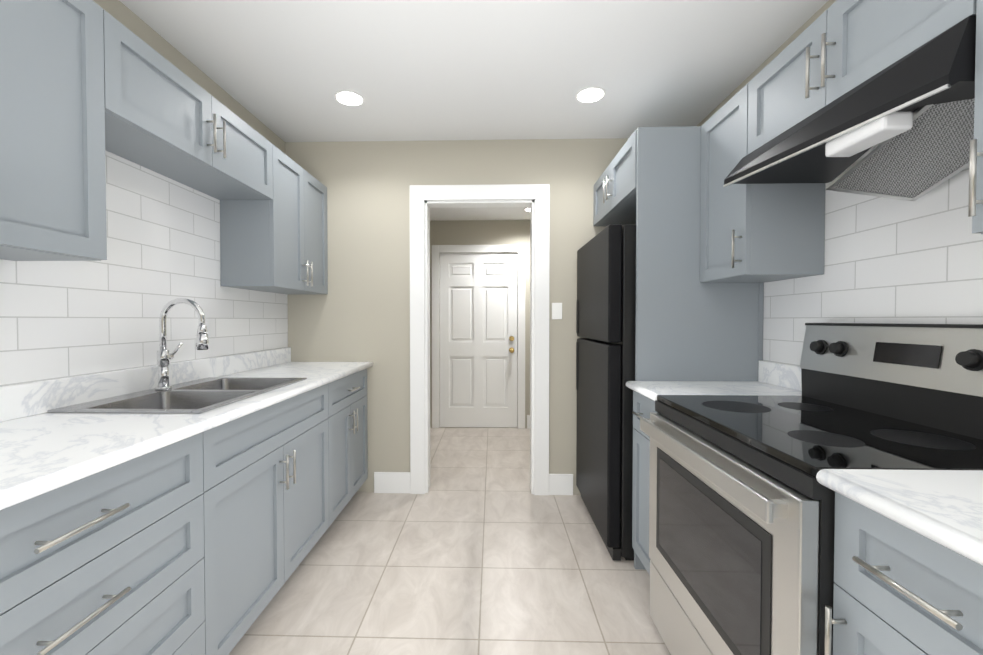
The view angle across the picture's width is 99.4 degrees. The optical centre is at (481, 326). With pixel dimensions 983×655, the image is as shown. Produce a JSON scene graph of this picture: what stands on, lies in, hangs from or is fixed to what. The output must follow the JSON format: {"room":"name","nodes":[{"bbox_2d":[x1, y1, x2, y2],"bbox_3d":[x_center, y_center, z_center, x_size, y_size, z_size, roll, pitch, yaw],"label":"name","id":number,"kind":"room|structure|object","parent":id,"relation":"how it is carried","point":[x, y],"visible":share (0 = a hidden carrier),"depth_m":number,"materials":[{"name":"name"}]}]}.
{"room":"kitchen","nodes":[
{"label":"kitchen","id":0,"kind":"room"},
{"bbox_2d":[93,0,284,153],"bbox_3d":[-1.493,-0.015,0.259,0.120,2.440,5.560,0,1,2],"label":"wall","id":1,"kind":"structure","parent":0,"point":[125,16],"depth_m":1.94,"materials":[{"name":"beige paint"}]},
{"bbox_2d":[0,0,106,260],"bbox_3d":[-1.246,-0.561,0.875,0.321,0.740,0.725,0,1,2],"label":"upper cabinet","id":2,"kind":"object","parent":1,"relation":"attached to","point":[52,163],"visible":1,"depth_m":1.10,"materials":[{"name":"paint"}]},
{"bbox_2d":[0,150,287,386],"bbox_3d":[-1.405,-0.192,1.143,0.008,0.928,3.539,0,1,2],"label":"backsplash","id":3,"kind":"structure","parent":1,"relation":"attached to","point":[62,319],"depth_m":1.67,"materials":[{"name":"tile"}]},
{"bbox_2d":[103,10,272,199],"bbox_3d":[-1.223,-0.800,1.706,0.321,0.290,0.945,0,1,2],"label":"upper cabinet","id":4,"kind":"object","parent":1,"relation":"attached to","point":[165,117],"visible":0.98,"depth_m":1.56,"materials":[{"name":"paint"}]},
{"bbox_2d":[220,145,327,293],"bbox_3d":[-1.201,-0.590,2.541,0.321,0.740,0.717,0,1,2],"label":"upper cabinet","id":5,"kind":"object","parent":1,"relation":"attached to","point":[278,243],"visible":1,"depth_m":2.29,"materials":[{"name":"paint"}]},
{"bbox_2d":[228,427,670,654],"bbox_3d":[-0.042,1.219,1.161,3.334,0.060,7.400,0,1,2],"label":"floor","id":6,"kind":"structure","parent":0,"point":[478,548],"depth_m":1.95,"materials":[{"name":"tile"}]},
{"bbox_2d":[0,432,204,654],"bbox_3d":[-1.110,0.753,0.872,0.608,0.882,0.780,0,1,2],"label":"base cabinet","id":7,"kind":"object","parent":6,"relation":"on","point":[109,561],"visible":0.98,"depth_m":0.95,"materials":[{"name":"paint"}]},
{"bbox_2d":[202,384,328,654],"bbox_3d":[-1.087,0.738,1.737,0.608,0.882,0.950,0,1,2],"label":"base cabinet","id":8,"kind":"object","parent":6,"relation":"on","point":[265,493],"visible":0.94,"depth_m":1.56,"materials":[{"name":"paint"}]},
{"bbox_2d":[0,347,372,509],"bbox_3d":[-1.086,0.232,1.632,0.600,0.132,2.558,0,1,2],"label":"countertop","id":9,"kind":"structure","parent":8,"relation":"on","point":[42,450],"depth_m":1.23,"materials":[{"name":"stone"}]},
{"bbox_2d":[47,377,306,413],"bbox_3d":[-1.114,0.351,1.686,0.493,0.190,0.750,0,1,2],"label":"sink","id":10,"kind":"object","parent":9,"relation":"in","point":[198,396],"visible":0.46,"depth_m":1.66,"materials":[{"name":"silver metal"}]},
{"bbox_2d":[155,298,208,389],"bbox_3d":[-1.222,0.068,1.730,0.215,0.374,0.109,0,1,2],"label":"faucet","id":11,"kind":"object","parent":9,"relation":"on","point":[165,356],"visible":1,"depth_m":1.69,"materials":[{"name":"silver metal"}]},
{"bbox_2d":[328,368,367,525],"bbox_3d":[-1.065,0.724,2.554,0.608,0.882,0.685,0,1,2],"label":"base cabinet","id":12,"kind":"object","parent":6,"relation":"on","point":[347,437],"visible":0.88,"depth_m":2.49,"materials":[{"name":"paint"}]},
{"bbox_2d":[576,224,635,560],"bbox_3d":[0.980,0.327,2.434,0.701,1.680,0.780,0,1,2],"label":"refrigerator","id":13,"kind":"object","parent":6,"relation":"on","point":[606,310],"visible":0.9,"depth_m":2.08,"materials":[{"name":"black metal"}]},
{"bbox_2d":[632,390,655,574],"bbox_3d":[1.014,0.737,1.821,0.654,0.882,0.365,0,1,2],"label":"base cabinet","id":14,"kind":"object","parent":6,"relation":"on","point":[643,406],"visible":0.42,"depth_m":1.92,"materials":[{"name":"paint"}]},
{"bbox_2d":[626,361,801,400],"bbox_3d":[1.010,0.229,1.812,0.646,0.132,0.365,0,1,2],"label":"countertop","id":15,"kind":"structure","parent":14,"relation":"on","point":[777,379],"depth_m":1.81,"materials":[{"name":"stone"}]},
{"bbox_2d":[634,126,763,569],"bbox_3d":[1.046,0.112,2.001,0.600,2.125,0.024,0,1,2],"label":"panel","id":16,"kind":"object","parent":6,"relation":"on","point":[690,326],"visible":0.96,"depth_m":1.99,"materials":[{"name":"paint"}]},
{"bbox_2d":[640,323,982,654],"bbox_3d":[0.958,0.590,1.229,0.716,1.197,0.806,0,1,2],"label":"range","id":17,"kind":"object","parent":6,"relation":"on","point":[741,522],"visible":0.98,"depth_m":1.12,"materials":[{"name":"silver metal"}]},
{"bbox_2d":[825,492,982,654],"bbox_3d":[0.982,0.757,0.654,0.654,0.882,0.337,0,1,2],"label":"base cabinet","id":18,"kind":"object","parent":6,"relation":"on","point":[899,589],"visible":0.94,"depth_m":0.70,"materials":[{"name":"paint"}]},
{"bbox_3d":[0.971,0.764,0.256,0.654,0.882,0.460,0,1,2],"label":"base cabinet","id":19,"kind":"object","parent":6,"relation":"on","visible":0},
{"bbox_2d":[816,469,982,564],"bbox_3d":[0.973,0.253,0.406,0.646,0.132,0.817,0,1,2],"label":"countertop","id":20,"kind":"structure","parent":19,"relation":"on","point":[944,508],"depth_m":0.69,"materials":[{"name":"stone"}]},
{"bbox_2d":[285,138,628,494],"bbox_3d":[0.007,-0.062,2.939,2.734,2.440,0.120,0,1,2],"label":"wall","id":21,"kind":"structure","parent":0,"point":[359,311],"depth_m":2.88,"materials":[{"name":"beige paint"}]},
{"bbox_2d":[410,184,549,494],"bbox_3d":[-0.012,0.093,2.942,0.957,2.130,0.156,0,1,2],"label":"door frame","id":22,"kind":"structure","parent":21,"relation":"attached to","point":[535,198],"depth_m":2.87,"materials":[{"name":"white wood"}]},
{"bbox_2d":[552,303,561,318],"bbox_3d":[0.519,-0.108,2.858,0.070,0.114,0.011,0,1,2],"label":"switch plate","id":23,"kind":"object","parent":21,"relation":"attached to","point":[556,310],"visible":1,"depth_m":2.86,"materials":[{"name":"white plastic"}]},
{"bbox_2d":[119,0,828,141],"bbox_3d":[-0.067,-1.274,0.198,3.134,0.080,5.560,0,1,2],"label":"ceiling","id":24,"kind":"structure","parent":0,"point":[407,70],"depth_m":1.97,"materials":[{"name":"white paint"}]},
{"bbox_2d":[334,90,364,105],"bbox_3d":[-0.733,-1.268,2.317,0.164,0.005,0.164,0,1,2],"label":"recessed light","id":25,"kind":"object","parent":24,"relation":"in","point":[348,98],"visible":1,"depth_m":2.31,"materials":[{"name":"white"}]},
{"bbox_2d":[575,86,605,102],"bbox_3d":[0.597,-1.268,2.282,0.164,0.005,0.164,0,1,2],"label":"recessed light","id":26,"kind":"object","parent":24,"relation":"in","point":[590,94],"visible":1,"depth_m":2.27,"materials":[{"name":"white"}]},
{"bbox_2d":[430,220,529,427],"bbox_3d":[0.081,-0.092,4.687,2.300,2.440,0.100,0,1,2],"label":"wall","id":27,"kind":"structure","parent":0,"point":[483,232],"depth_m":4.63,"materials":[{"name":"beige paint"}]},
{"bbox_2d":[432,245,524,428],"bbox_3d":[-0.033,0.111,4.629,1.038,2.035,0.133,0,1,2],"label":"hall door","id":28,"kind":"structure","parent":27,"relation":"in","point":[482,300],"depth_m":4.65,"materials":[{"name":"white wood"}]},
{"bbox_2d":[527,415,529,428],"bbox_3d":[0.819,1.056,4.630,0.620,0.145,0.014,0,1,2],"label":"baseboard","id":29,"kind":"structure","parent":27,"relation":"attached to","point":[528,416],"depth_m":4.63,"materials":[{"name":"white wood"}]},
{"bbox_2d":[430,207,529,220],"bbox_3d":[0.057,-1.217,3.798,2.100,0.100,1.640,0,1,2],"label":"ceiling","id":30,"kind":"structure","parent":0,"point":[486,213],"depth_m":4.33,"materials":[{"name":"white paint"}]},
{"bbox_2d":[697,0,836,125],"bbox_3d":[1.360,-0.014,0.182,0.120,2.440,5.560,0,1,2],"label":"wall","id":31,"kind":"structure","parent":0,"point":[807,23],"depth_m":1.92,"materials":[{"name":"beige paint"}]},
{"bbox_2d":[593,130,636,225],"bbox_3d":[1.036,-0.818,2.417,0.642,0.280,0.835,0,1,2],"label":"upper cabinet","id":32,"kind":"object","parent":31,"relation":"attached to","point":[614,202],"visible":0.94,"depth_m":2.37,"materials":[{"name":"paint"}]},
{"bbox_2d":[700,83,825,282],"bbox_3d":[1.165,-0.577,1.795,0.337,0.740,0.362,0,1,2],"label":"upper cabinet","id":33,"kind":"object","parent":31,"relation":"attached to","point":[756,233],"visible":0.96,"depth_m":1.64,"materials":[{"name":"paint"}]},
{"bbox_2d":[748,0,976,153],"bbox_3d":[1.150,-0.792,1.227,0.337,0.290,0.760,0,1,2],"label":"upper cabinet","id":34,"kind":"object","parent":31,"relation":"attached to","point":[835,50],"visible":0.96,"depth_m":1.19,"materials":[{"name":"paint"}]},
{"bbox_2d":[723,15,975,200],"bbox_3d":[1.122,-0.509,1.232,0.393,0.275,0.753,0,1,2],"label":"range hood","id":35,"kind":"object","parent":34,"relation":"attached to","point":[902,128],"visible":0.98,"depth_m":1.08,"materials":[{"name":"black metal"}]},
{"bbox_2d":[763,167,982,365],"bbox_3d":[1.308,-0.193,0.640,0.008,0.948,2.679,0,1,2],"label":"backsplash","id":36,"kind":"structure","parent":31,"relation":"attached to","point":[898,261],"depth_m":1.36,"materials":[{"name":"tile"}]},
{"bbox_2d":[968,0,982,233],"bbox_3d":[1.134,-0.557,0.639,0.337,0.740,0.420,0,1,2],"label":"upper cabinet","id":37,"kind":"object","parent":31,"relation":"attached to","point":[975,208],"visible":1,"depth_m":0.84,"materials":[{"name":"paint"}]}
]}

